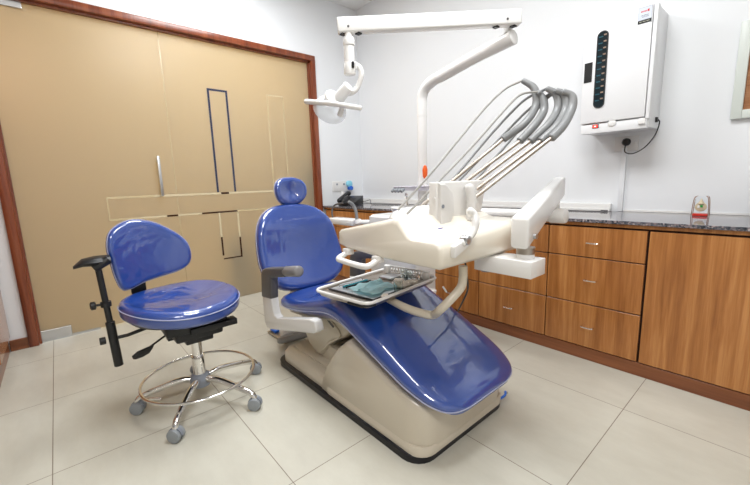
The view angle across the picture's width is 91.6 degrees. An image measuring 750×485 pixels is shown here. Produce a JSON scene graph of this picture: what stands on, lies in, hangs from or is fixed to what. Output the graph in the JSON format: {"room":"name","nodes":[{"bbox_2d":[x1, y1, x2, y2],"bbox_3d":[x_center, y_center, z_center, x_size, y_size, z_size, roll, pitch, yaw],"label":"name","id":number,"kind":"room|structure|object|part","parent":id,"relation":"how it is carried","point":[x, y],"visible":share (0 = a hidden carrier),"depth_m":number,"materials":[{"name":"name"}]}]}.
{"room":"dental clinic","nodes":[
{"label":"dental clinic","id":0,"kind":"room"},
{"bbox_2d":[0,0,362,350],"bbox_3d":[-2.153,-0.822,2.799,5.170,3.040,0.100,-10,12,-40],"label":"wall","id":1,"kind":"structure","parent":0,"point":[309,27],"depth_m":3.67,"materials":[{"name":"white paint"}]},
{"bbox_2d":[9,337,29,351],"bbox_3d":[-2.538,0.725,2.605,0.095,0.078,0.024,-10,12,-40],"label":"baseboard","id":2,"kind":"structure","parent":1,"relation":"attached to","point":[22,343],"depth_m":2.60,"materials":[{"name":"brown wood"}]},
{"bbox_2d":[0,0,322,346],"bbox_3d":[-1.595,-0.615,3.287,2.555,2.438,0.104,-10,12,-40],"label":"door","id":3,"kind":"structure","parent":1,"relation":"in","point":[109,118],"depth_m":2.93,"materials":[{"name":"brown wood"}]},
{"bbox_3d":[-2.284,0.700,2.893,0.172,0.016,0.024,-10,12,-40],"label":"floor rail","id":4,"kind":"part","parent":3,"relation":"part of","materials":[{"name":"silver metal"}]},
{"bbox_3d":[-2.142,-0.503,2.854,1.029,2.368,0.012,-10,12,-40],"label":"glass panel","id":5,"kind":"part","parent":3,"relation":"part of","materials":[{"name":"beige glass"}]},
{"bbox_3d":[-1.820,-0.561,3.090,0.022,0.332,0.045,-10,12,-40],"label":"handle","id":6,"kind":"part","parent":3,"relation":"part of","materials":[{"name":"silver metal"}]},
{"bbox_3d":[-1.219,-0.659,3.642,1.404,2.376,0.012,-10,12,-40],"label":"glass panel","id":7,"kind":"part","parent":3,"relation":"part of","materials":[{"name":"beige glass"}]},
{"bbox_2d":[332,181,351,191],"bbox_3d":[-0.392,-0.661,4.291,0.275,0.117,0.011,-10,12,-40],"label":"wall socket","id":8,"kind":"object","parent":1,"relation":"attached to","point":[337,186],"visible":0.91,"depth_m":4.26,"materials":[{"name":"white plastic"}]},
{"bbox_2d":[346,181,352,189],"bbox_3d":[-0.298,-0.677,4.329,0.076,0.114,0.054,-10,12,-40],"label":"plug adapter","id":9,"kind":"object","parent":8,"relation":"attached to","point":[348,183],"visible":1,"depth_m":4.32,"materials":[{"name":"blue plastic"}]},
{"bbox_2d":[327,0,372,10],"bbox_3d":[-0.938,-2.174,1.178,5.270,0.080,8.040,-10,12,-40],"label":"ceiling","id":10,"kind":"structure","parent":0,"point":[355,5],"depth_m":4.00,"materials":[{"name":"white paint"}]},
{"bbox_2d":[0,280,749,484],"bbox_3d":[-0.878,0.899,1.654,5.170,0.060,8.040,-10,12,-40],"label":"floor","id":11,"kind":"structure","parent":0,"point":[66,418],"depth_m":1.66,"materials":[{"name":"tile"}]},
{"bbox_2d":[0,291,9,386],"bbox_3d":[-2.409,-0.280,1.843,0.450,2.300,1.074,-10,12,-40],"label":"tall cabinet","id":12,"kind":"object","parent":11,"relation":"on","point":[4,332],"visible":1,"depth_m":2.37,"materials":[{"name":"brown wood"}]},
{"bbox_2d":[73,219,262,443],"bbox_3d":[-0.971,0.360,1.845,0.784,0.946,0.690,-10,12,-40],"label":"stool","id":13,"kind":"object","parent":11,"relation":"on","point":[139,251],"visible":1,"depth_m":1.83,"materials":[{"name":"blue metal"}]},
{"bbox_3d":[-1.302,0.294,1.733,0.083,0.040,0.044,-10,12,-40],"label":"clamp knob","id":14,"kind":"part","parent":13,"relation":"part of","materials":[{"name":"black plastic"}]},
{"bbox_3d":[-1.281,0.367,1.762,0.053,0.494,0.039,-10,12,-40],"label":"support rod","id":15,"kind":"part","parent":13,"relation":"part of","materials":[{"name":"black plastic"}]},
{"bbox_2d":[105,220,190,289],"bbox_3d":[-1.215,0.048,1.965,0.117,0.350,0.394,5,12,37],"label":"backrest cushion","id":16,"kind":"object","parent":13,"relation":"on","point":[140,252],"depth_m":1.92,"materials":[{"name":"blue leather"}]},
{"bbox_3d":[-1.048,0.471,1.794,0.011,0.059,0.144,4,11,32],"label":"height lever","id":17,"kind":"part","parent":13,"relation":"part of","materials":[{"name":"black plastic"}]},
{"bbox_3d":[-1.066,0.747,1.855,0.279,0.098,0.035,-5,10,-21],"label":"leg","id":18,"kind":"part","parent":13,"relation":"part of","materials":[{"name":"silver metal"}]},
{"bbox_2d":[118,280,239,329],"bbox_3d":[-0.987,0.314,1.874,0.534,0.112,0.543,-10,12,-40],"label":"seat cushion","id":19,"kind":"object","parent":13,"relation":"on","point":[193,303],"depth_m":1.77,"materials":[{"name":"blue leather"}]},
{"bbox_3d":[-0.893,0.761,1.738,0.035,0.098,0.311,-3,9,-6],"label":"leg","id":20,"kind":"part","parent":13,"relation":"part of","materials":[{"name":"silver metal"}]},
{"bbox_3d":[-0.739,0.737,1.854,0.320,0.098,0.035,1,10,19],"label":"leg","id":21,"kind":"part","parent":13,"relation":"part of","materials":[{"name":"silver metal"}]},
{"bbox_3d":[-0.798,0.707,2.049,0.035,0.098,0.310,6,12,40],"label":"leg","id":22,"kind":"part","parent":13,"relation":"part of","materials":[{"name":"silver metal"}]},
{"bbox_2d":[268,329,294,343],"bbox_3d":[-0.661,0.631,2.690,0.160,0.110,0.280,-10,12,-40],"label":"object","id":23,"kind":"object","parent":11,"relation":"on","point":[276,333],"visible":0.21,"depth_m":2.66,"materials":[{"name":"white plastic"}]},
{"bbox_2d":[255,177,511,463],"bbox_3d":[-0.081,0.189,2.078,0.742,1.152,1.696,-10,12,-40],"label":"dental chair","id":24,"kind":"object","parent":11,"relation":"on","point":[417,385],"visible":0.84,"depth_m":1.70,"materials":[{"name":"blue"}]},
{"bbox_3d":[-0.583,0.236,2.147,0.055,0.237,0.327,-10,12,-40],"label":"armrest post","id":25,"kind":"part","parent":24,"relation":"part of","materials":[{"name":"grey plastic"}]},
{"bbox_3d":[-0.477,0.453,2.070,0.050,0.209,0.623,-10,12,-40],"label":"armrest","id":26,"kind":"part","parent":24,"relation":"part of","materials":[{"name":"white plastic"}]},
{"bbox_2d":[255,204,342,290],"bbox_3d":[-0.520,0.023,2.499,0.616,0.566,0.306,-10,12,-40],"label":"backrest cushion","id":27,"kind":"object","parent":24,"relation":"on","point":[302,235],"depth_m":2.45,"materials":[{"name":"blue leather"}]},
{"bbox_3d":[-0.182,0.640,2.255,0.460,0.013,0.480,-10,12,-40],"label":"platform lid","id":28,"kind":"part","parent":24,"relation":"part of","materials":[{"name":"beige plastic"}]},
{"bbox_3d":[-0.069,0.146,2.585,0.055,0.237,0.327,-10,12,-40],"label":"armrest post","id":29,"kind":"part","parent":24,"relation":"part of","materials":[{"name":"plastic"}]},
{"bbox_2d":[281,281,511,414],"bbox_3d":[0.022,0.394,1.958,0.596,0.339,1.333,-10,12,-40],"label":"seat cushion","id":30,"kind":"object","parent":24,"relation":"on","point":[443,364],"depth_m":1.62,"materials":[{"name":"blue leather"}]},
{"bbox_2d":[330,115,568,293],"bbox_3d":[0.352,-0.086,2.481,1.738,1.536,0.367,6,12,40],"label":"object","id":31,"kind":"object","parent":11,"relation":"on","point":[559,215],"visible":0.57,"depth_m":2.50,"materials":[{"name":"white plastic"}]},
{"bbox_3d":[-0.163,-0.231,2.704,0.071,0.162,0.052,-10,12,-40],"label":"suction handle","id":32,"kind":"part","parent":31,"relation":"part of","materials":[{"name":"grey plastic"}]},
{"bbox_3d":[-0.073,-0.155,2.773,0.153,0.038,0.036,0,10,8],"label":"holder arm","id":33,"kind":"part","parent":31,"relation":"part of","materials":[{"name":"white plastic"}]},
{"bbox_2d":[390,205,418,211],"bbox_3d":[0.229,-0.211,2.486,0.250,0.068,0.250,-10,12,-40],"label":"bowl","id":34,"kind":"object","parent":31,"relation":"on","point":[394,208],"depth_m":2.56,"materials":[{"name":"white ceramic"}]},
{"bbox_2d":[394,185,428,190],"bbox_3d":[0.280,-0.374,2.502,0.150,0.031,0.315,-10,12,-40],"label":"shelf","id":35,"kind":"object","parent":31,"relation":"attached to","point":[424,187],"depth_m":2.44,"materials":[{"name":"grey"}]},
{"bbox_2d":[304,9,521,123],"bbox_3d":[0.206,-0.927,1.956,0.901,0.554,0.808,-10,12,-40],"label":"lamp","id":36,"kind":"object","parent":31,"relation":"attached to","point":[330,107],"visible":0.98,"depth_m":1.86,"materials":[{"name":"white plastic"}]},
{"bbox_3d":[-0.234,-0.712,1.876,0.397,0.112,0.057,5,12,37],"label":"grab handle","id":37,"kind":"part","parent":36,"relation":"part of","materials":[{"name":"white plastic"}]},
{"bbox_2d":[337,102,344,116],"bbox_3d":[-0.206,-0.697,1.906,0.048,0.095,0.176,-8,11,-31],"label":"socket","id":38,"kind":"object","parent":36,"relation":"attached to","point":[340,110],"depth_m":1.86,"materials":[{"name":"white plastic"}]},
{"bbox_3d":[0.279,-1.132,1.875,0.944,0.094,0.056,-2,9,-1],"label":"overhead arm","id":39,"kind":"part","parent":36,"relation":"part of","materials":[{"name":"white plastic"}]},
{"bbox_2d":[422,165,427,184],"bbox_3d":[0.333,-0.447,2.425,0.035,0.133,0.036,-10,12,-40],"label":"tool","id":40,"kind":"object","parent":31,"relation":"on","point":[424,170],"visible":0.85,"depth_m":2.41,"materials":[{"name":"orange plastic"}]},
{"bbox_2d":[336,78,577,318],"bbox_3d":[0.460,0.004,1.789,0.807,1.572,1.200,6,12,41],"label":"dental delivery unit","id":41,"kind":"object","parent":31,"relation":"attached to","point":[452,230],"visible":0.98,"depth_m":1.49,"materials":[{"name":"beige plastic"}]},
{"bbox_3d":[-0.120,0.039,1.639,0.042,0.030,0.032,-10,12,-40],"label":"handle mount","id":42,"kind":"part","parent":41,"relation":"part of","materials":[{"name":"white plastic"}]},
{"bbox_3d":[-0.080,0.068,1.545,0.096,0.056,0.236,-10,12,-40],"label":"grab handle","id":43,"kind":"part","parent":41,"relation":"part of","materials":[{"name":"white plastic"}]},
{"bbox_2d":[316,268,435,307],"bbox_3d":[0.019,0.212,1.817,0.365,0.034,0.550,7,13,42],"label":"tray","id":44,"kind":"object","parent":41,"relation":"on","point":[324,290],"visible":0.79,"depth_m":1.71,"materials":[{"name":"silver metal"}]},
{"bbox_2d":[329,279,404,300],"bbox_3d":[-0.040,0.222,1.756,0.295,0.007,0.230,7,13,42],"label":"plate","id":45,"kind":"object","parent":44,"relation":"on","point":[360,294],"visible":0.46,"depth_m":1.68,"materials":[{"name":"grey metal"}]},
{"bbox_2d":[339,278,362,286],"bbox_3d":[-0.121,0.201,1.840,0.150,0.012,0.011,-11,13,-43],"label":"clear tube","id":46,"kind":"object","parent":45,"relation":"on","point":[361,279],"visible":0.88,"depth_m":1.83,"materials":[{"name":"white plastic"}]},
{"bbox_2d":[343,278,372,287],"bbox_3d":[-0.080,0.201,1.843,0.209,0.010,0.010,-11,13,-44],"label":"probe","id":47,"kind":"object","parent":45,"relation":"on","point":[371,278],"visible":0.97,"depth_m":1.82,"materials":[{"name":"teal metal"}]},
{"bbox_2d":[346,278,376,288],"bbox_3d":[-0.063,0.203,1.827,0.209,0.010,0.010,-11,13,-44],"label":"probe","id":48,"kind":"object","parent":45,"relation":"on","point":[376,278],"visible":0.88,"depth_m":1.80,"materials":[{"name":"silver metal"}]},
{"bbox_3d":[-0.080,0.206,1.810,0.160,0.010,0.009,-11,13,-43],"label":"handle","id":49,"kind":"part","parent":48,"relation":"part of","materials":[{"name":"teal plastic"}]},
{"bbox_2d":[349,278,393,294],"bbox_3d":[-0.008,0.206,1.744,0.185,0.020,0.190,7,13,42],"label":"folded cloth","id":50,"kind":"object","parent":45,"relation":"on","point":[376,286],"visible":0.96,"depth_m":1.74,"materials":[{"name":"teal fabric"}]},
{"bbox_2d":[379,273,400,279],"bbox_3d":[0.084,0.182,1.957,0.085,0.011,0.100,7,13,42],"label":"box","id":51,"kind":"object","parent":44,"relation":"on","point":[390,276],"visible":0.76,"depth_m":1.94,"materials":[{"name":"silver metal"}]},
{"bbox_2d":[393,280,402,291],"bbox_3d":[0.108,0.205,1.692,0.044,0.050,0.044,-10,12,-40],"label":"glass beaker","id":52,"kind":"object","parent":44,"relation":"on","point":[398,284],"visible":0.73,"depth_m":1.68,"materials":[{"name":"white"}]},
{"bbox_2d":[400,268,407,279],"bbox_3d":[0.152,0.167,1.891,0.044,0.058,0.044,-10,12,-40],"label":"glass beaker","id":53,"kind":"object","parent":44,"relation":"on","point":[402,274],"visible":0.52,"depth_m":1.88,"materials":[{"name":"white"}]},
{"bbox_2d":[401,280,409,287],"bbox_3d":[0.134,0.202,1.761,0.078,0.032,0.077,-1,9,5],"label":"cotton wad","id":54,"kind":"object","parent":44,"relation":"on","point":[405,283],"visible":0.52,"depth_m":1.75,"materials":[{"name":"beige fabric"}]},
{"bbox_2d":[384,264,429,279],"bbox_3d":[0.167,0.159,1.975,0.302,0.045,0.038,7,13,42],"label":"rack","id":55,"kind":"object","parent":44,"relation":"on","point":[387,268],"visible":0.8,"depth_m":1.95,"materials":[{"name":"silver metal"}]},
{"bbox_3d":[0.069,0.148,2.063,0.038,0.044,0.038,-10,12,-40],"label":"post","id":56,"kind":"part","parent":55,"relation":"part of","materials":[{"name":"white plastic"}]},
{"bbox_3d":[0.265,0.171,1.887,0.038,0.044,0.038,-10,12,-40],"label":"post","id":57,"kind":"part","parent":55,"relation":"part of","materials":[{"name":"white plastic"}]},
{"bbox_2d":[404,270,412,280],"bbox_3d":[0.171,0.172,1.854,0.044,0.058,0.044,-10,12,-40],"label":"glass beaker","id":58,"kind":"object","parent":44,"relation":"on","point":[408,273],"visible":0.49,"depth_m":1.84,"materials":[{"name":"white"}]},
{"bbox_2d":[406,279,417,284],"bbox_3d":[0.179,0.196,1.800,0.065,0.029,0.056,-10,12,-40],"label":"cotton wad","id":59,"kind":"object","parent":44,"relation":"on","point":[411,281],"visible":0.8,"depth_m":1.78,"materials":[{"name":"beige fabric"}]},
{"bbox_2d":[413,274,419,279],"bbox_3d":[0.193,0.180,1.916,0.080,0.021,0.037,7,13,42],"label":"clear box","id":60,"kind":"object","parent":44,"relation":"on","point":[415,277],"visible":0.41,"depth_m":1.89,"materials":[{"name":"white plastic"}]},
{"bbox_3d":[0.011,0.068,1.490,0.042,0.030,0.032,-10,12,-40],"label":"handle mount","id":61,"kind":"part","parent":41,"relation":"part of","materials":[{"name":"white plastic"}]},
{"bbox_3d":[0.177,0.191,1.580,0.125,0.232,0.457,-10,12,-40],"label":"tray arm","id":62,"kind":"part","parent":41,"relation":"part of","materials":[{"name":"beige plastic"}]},
{"bbox_3d":[0.367,-0.179,1.598,0.356,0.182,0.050,-10,12,-40],"label":"viewer panel","id":63,"kind":"part","parent":41,"relation":"part of","materials":[{"name":"white plastic"}]},
{"bbox_3d":[0.408,-0.325,1.774,0.474,0.371,0.017,-2,9,-2],"label":"whip arm","id":64,"kind":"part","parent":41,"relation":"part of","materials":[{"name":"silver metal"}]},
{"bbox_3d":[0.329,-0.057,1.299,0.112,0.133,0.049,-10,12,-40],"label":"handle","id":65,"kind":"part","parent":41,"relation":"part of","materials":[{"name":"white plastic"}]},
{"bbox_3d":[0.408,-0.171,1.561,0.054,0.163,0.048,-10,12,-40],"label":"panel handle","id":66,"kind":"part","parent":41,"relation":"part of","materials":[{"name":"white plastic"}]},
{"bbox_3d":[0.455,-0.309,1.721,0.489,0.353,0.017,-2,9,0],"label":"whip arm","id":67,"kind":"part","parent":41,"relation":"part of","materials":[{"name":"silver metal"}]},
{"bbox_3d":[0.492,-0.301,1.680,0.482,0.347,0.017,-2,9,-1],"label":"whip arm","id":68,"kind":"part","parent":41,"relation":"part of","materials":[{"name":"silver metal"}]},
{"bbox_3d":[0.527,-0.293,1.640,0.475,0.342,0.017,-2,9,-2],"label":"whip arm","id":69,"kind":"part","parent":41,"relation":"part of","materials":[{"name":"silver metal"}]},
{"bbox_3d":[0.534,0.085,1.462,0.115,0.064,0.243,-10,12,-40],"label":"arm","id":70,"kind":"part","parent":41,"relation":"part of","materials":[{"name":"white plastic"}]},
{"bbox_3d":[0.560,-0.292,1.602,0.376,0.349,0.295,-10,12,-40],"label":"whip arm","id":71,"kind":"part","parent":41,"relation":"part of","materials":[{"name":"silver metal"}]},
{"bbox_3d":[0.760,-0.163,1.658,0.070,0.261,0.784,5,12,35],"label":"balance arm","id":72,"kind":"part","parent":41,"relation":"part of","materials":[{"name":"white plastic"}]},
{"bbox_3d":[0.672,-0.179,2.237,0.064,0.072,0.913,-10,13,-41],"label":"support arm","id":73,"kind":"part","parent":31,"relation":"part of","materials":[{"name":"white plastic"}]},
{"bbox_2d":[333,275,749,410],"bbox_3d":[1.056,0.628,2.501,0.072,0.076,4.825,-10,12,-40],"label":"board","id":74,"kind":"object","parent":11,"relation":"on","point":[731,397],"visible":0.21,"depth_m":2.06,"materials":[{"name":"brown wood"}]},
{"bbox_2d":[326,209,354,277],"bbox_3d":[-0.175,-0.023,4.176,0.619,0.734,0.498,-10,12,-40],"label":"drawer unit","id":75,"kind":"object","parent":74,"relation":"on","point":[345,271],"visible":0.06,"depth_m":3.97,"materials":[{"name":"brown wood"}]},
{"bbox_3d":[-0.383,-0.257,3.961,0.019,0.172,0.493,-10,12,-40],"label":"drawer","id":76,"kind":"part","parent":75,"relation":"part of","materials":[{"name":"brown wood"}]},
{"bbox_3d":[-0.376,-0.030,3.999,0.019,0.276,0.493,-10,12,-40],"label":"drawer","id":77,"kind":"part","parent":75,"relation":"part of","materials":[{"name":"brown wood"}]},
{"bbox_3d":[-0.367,0.241,4.044,0.019,0.261,0.493,-10,12,-40],"label":"drawer","id":78,"kind":"part","parent":75,"relation":"part of","materials":[{"name":"brown wood"}]},
{"bbox_2d":[353,211,379,272],"bbox_3d":[0.153,0.029,3.802,0.619,0.734,0.498,-10,12,-40],"label":"drawer unit","id":79,"kind":"object","parent":74,"relation":"on","point":[362,215],"visible":0.12,"depth_m":3.65,"materials":[{"name":"brown wood"}]},
{"bbox_3d":[-0.055,-0.205,3.587,0.019,0.172,0.493,-10,12,-40],"label":"drawer","id":80,"kind":"part","parent":79,"relation":"part of","materials":[{"name":"brown wood"}]},
{"bbox_3d":[-0.040,0.292,3.670,0.019,0.261,0.493,-10,12,-40],"label":"drawer","id":81,"kind":"part","parent":79,"relation":"part of","materials":[{"name":"brown wood"}]},
{"bbox_2d":[435,261,479,314],"bbox_3d":[0.809,0.132,3.055,0.619,0.734,0.498,-10,12,-40],"label":"drawer unit","id":82,"kind":"object","parent":74,"relation":"on","point":[448,277],"visible":0.12,"depth_m":2.84,"materials":[{"name":"brown wood"}]},
{"bbox_3d":[0.608,0.125,2.877,0.019,0.276,0.493,-10,12,-40],"label":"drawer","id":83,"kind":"part","parent":82,"relation":"part of","materials":[{"name":"brown wood"}]},
{"bbox_2d":[479,223,550,334],"bbox_3d":[1.136,0.183,2.682,0.619,0.734,0.495,-10,12,-40],"label":"drawer unit","id":84,"kind":"object","parent":74,"relation":"on","point":[519,302],"visible":0.32,"depth_m":2.48,"materials":[{"name":"brown wood"}]},
{"bbox_3d":[0.943,0.447,2.549,0.019,0.261,0.490,-10,12,-40],"label":"drawer","id":85,"kind":"part","parent":84,"relation":"part of","materials":[{"name":"brown wood"}]},
{"bbox_3d":[0.935,0.176,2.505,0.019,0.276,0.490,-10,12,-40],"label":"drawer","id":86,"kind":"part","parent":84,"relation":"part of","materials":[{"name":"brown wood"}]},
{"bbox_3d":[0.927,-0.051,2.467,0.019,0.172,0.490,-10,12,-40],"label":"drawer","id":87,"kind":"part","parent":84,"relation":"part of","materials":[{"name":"brown wood"}]},
{"bbox_2d":[324,208,749,235],"bbox_3d":[1.023,-0.144,2.366,0.054,0.018,4.825,-10,12,-40],"label":"rail","id":88,"kind":"object","parent":74,"relation":"on","point":[568,222],"visible":0.44,"depth_m":1.88,"materials":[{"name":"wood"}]},
{"bbox_2d":[323,203,749,231],"bbox_3d":[1.213,-0.198,2.531,0.599,0.019,4.835,-10,12,-40],"label":"countertop","id":89,"kind":"structure","parent":88,"relation":"on","point":[676,220],"depth_m":2.01,"materials":[{"name":"stone"}]},
{"bbox_2d":[337,191,412,205],"bbox_3d":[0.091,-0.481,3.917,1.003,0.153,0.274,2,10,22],"label":"telephone","id":90,"kind":"object","parent":89,"relation":"on","point":[357,200],"visible":0.96,"depth_m":4.03,"materials":[{"name":"black plastic"}]},
{"bbox_3d":[0.194,-0.427,3.870,0.806,0.053,0.071,5,11,35],"label":"cord","id":91,"kind":"part","parent":90,"relation":"part of","materials":[{"name":"plastic"}]},
{"bbox_2d":[511,208,607,211],"bbox_3d":[1.312,-0.241,2.673,0.673,0.012,0.055,7,13,44],"label":"cable","id":92,"kind":"object","parent":89,"relation":"on","point":[511,208],"visible":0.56,"depth_m":2.54,"materials":[{"name":"grey rubber"}]},
{"bbox_2d":[691,196,709,215],"bbox_3d":[1.839,-0.207,2.058,0.049,0.113,0.076,-10,12,-40],"label":"ornament","id":93,"kind":"object","parent":89,"relation":"on","point":[701,203],"visible":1,"depth_m":2.05,"materials":[{"name":"white plastic"}]},
{"bbox_3d":[1.839,-0.215,2.056,0.007,0.092,0.056,-10,12,-40],"label":"clear plate","id":94,"kind":"part","parent":93,"relation":"part of","materials":[{"name":"clear glass"}]},
{"bbox_2d":[545,223,649,360],"bbox_3d":[1.464,0.235,2.307,0.619,0.734,0.503,-10,12,-40],"label":"drawer unit","id":95,"kind":"object","parent":74,"relation":"on","point":[597,274],"visible":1,"depth_m":2.10,"materials":[{"name":"brown wood"}]},
{"bbox_3d":[1.272,0.499,2.175,0.019,0.261,0.498,-10,12,-40],"label":"drawer","id":96,"kind":"part","parent":95,"relation":"part of","materials":[{"name":"brown wood"}]},
{"bbox_3d":[1.263,0.228,2.130,0.019,0.276,0.498,-10,12,-40],"label":"drawer","id":97,"kind":"part","parent":95,"relation":"part of","materials":[{"name":"brown wood"}]},
{"bbox_3d":[1.256,0.001,2.092,0.019,0.172,0.498,-10,12,-40],"label":"drawer","id":98,"kind":"part","parent":95,"relation":"part of","materials":[{"name":"brown wood"}]},
{"bbox_2d":[638,230,749,394],"bbox_3d":[2.230,0.351,1.461,0.584,0.734,1.787,-10,12,-40],"label":"base cabinet","id":99,"kind":"object","parent":74,"relation":"on","point":[695,323],"visible":0.97,"depth_m":1.77,"materials":[{"name":"brown wood"}]},
{"bbox_2d":[356,0,749,215],"bbox_3d":[1.790,-0.861,2.280,0.120,3.040,6.040,-10,12,-40],"label":"wall","id":100,"kind":"structure","parent":0,"point":[696,149],"depth_m":2.68,"materials":[{"name":"white paint"}]},
{"bbox_2d":[363,198,611,210],"bbox_3d":[0.722,-0.379,3.497,0.049,0.051,2.700,-10,12,-40],"label":"cable trunking","id":101,"kind":"object","parent":100,"relation":"attached to","point":[499,204],"visible":0.49,"depth_m":3.00,"materials":[{"name":"white plastic"}]},
{"bbox_2d":[617,148,626,210],"bbox_3d":[1.646,-0.417,2.430,0.019,0.417,0.030,-10,12,-40],"label":"cable trunking","id":102,"kind":"object","parent":100,"relation":"attached to","point":[623,154],"visible":0.98,"depth_m":2.42,"materials":[{"name":"white paint"}]},
{"bbox_2d":[580,2,667,135],"bbox_3d":[1.532,-1.023,2.257,0.254,0.662,0.373,-10,12,-40],"label":"upper cabinet","id":103,"kind":"object","parent":100,"relation":"attached to","point":[624,53],"visible":1,"depth_m":2.16,"materials":[{"name":"white metal"}]},
{"bbox_3d":[1.472,-0.714,2.255,0.050,0.058,0.353,-10,12,-40],"label":"control panel","id":104,"kind":"part","parent":103,"relation":"part of","materials":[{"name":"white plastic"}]},
{"bbox_2d":[622,119,659,153],"bbox_3d":[1.652,-0.656,2.285,0.110,0.196,0.203,-10,12,-40],"label":"plug","id":105,"kind":"object","parent":103,"relation":"hanging from","point":[626,141],"visible":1,"depth_m":2.35,"materials":[{"name":"black plastic"}]},
{"bbox_3d":[1.510,-1.273,2.040,0.002,0.084,0.065,-10,12,-40],"label":"name plate","id":106,"kind":"part","parent":103,"relation":"part of","materials":[{"name":"white"}]},
{"bbox_3d":[1.573,-1.018,2.065,0.044,0.610,0.019,-10,12,-40],"label":"hinge post","id":107,"kind":"part","parent":103,"relation":"part of","materials":[{"name":"white metal"}]},
{"bbox_2d":[614,135,638,151],"bbox_3d":[1.645,-0.647,2.387,0.015,0.094,0.134,-10,12,-40],"label":"wall socket","id":108,"kind":"object","parent":100,"relation":"attached to","point":[634,144],"visible":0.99,"depth_m":2.38,"materials":[{"name":"white plastic"}]},
{"bbox_2d":[623,210,749,215],"bbox_3d":[2.347,-0.109,1.682,0.005,0.011,2.060,-10,12,-40],"label":"trim","id":109,"kind":"structure","parent":100,"relation":"attached to","point":[747,214],"depth_m":2.22,"materials":[{"name":"white plastic"}]},
{"bbox_2d":[730,20,749,119],"bbox_3d":[2.070,-0.901,1.828,0.027,0.496,0.375,-10,12,-40],"label":"picture frame","id":110,"kind":"object","parent":100,"relation":"attached to","point":[740,107],"visible":1,"depth_m":1.95,"materials":[{"name":"white"}]},
{"bbox_2d":[743,56,749,109],"bbox_3d":[2.075,-0.902,1.833,0.008,0.416,0.295,-10,12,-40],"label":"print","id":111,"kind":"object","parent":110,"relation":"attached to","point":[746,59],"depth_m":1.94,"materials":[{"name":"brown paper"}]}
]}

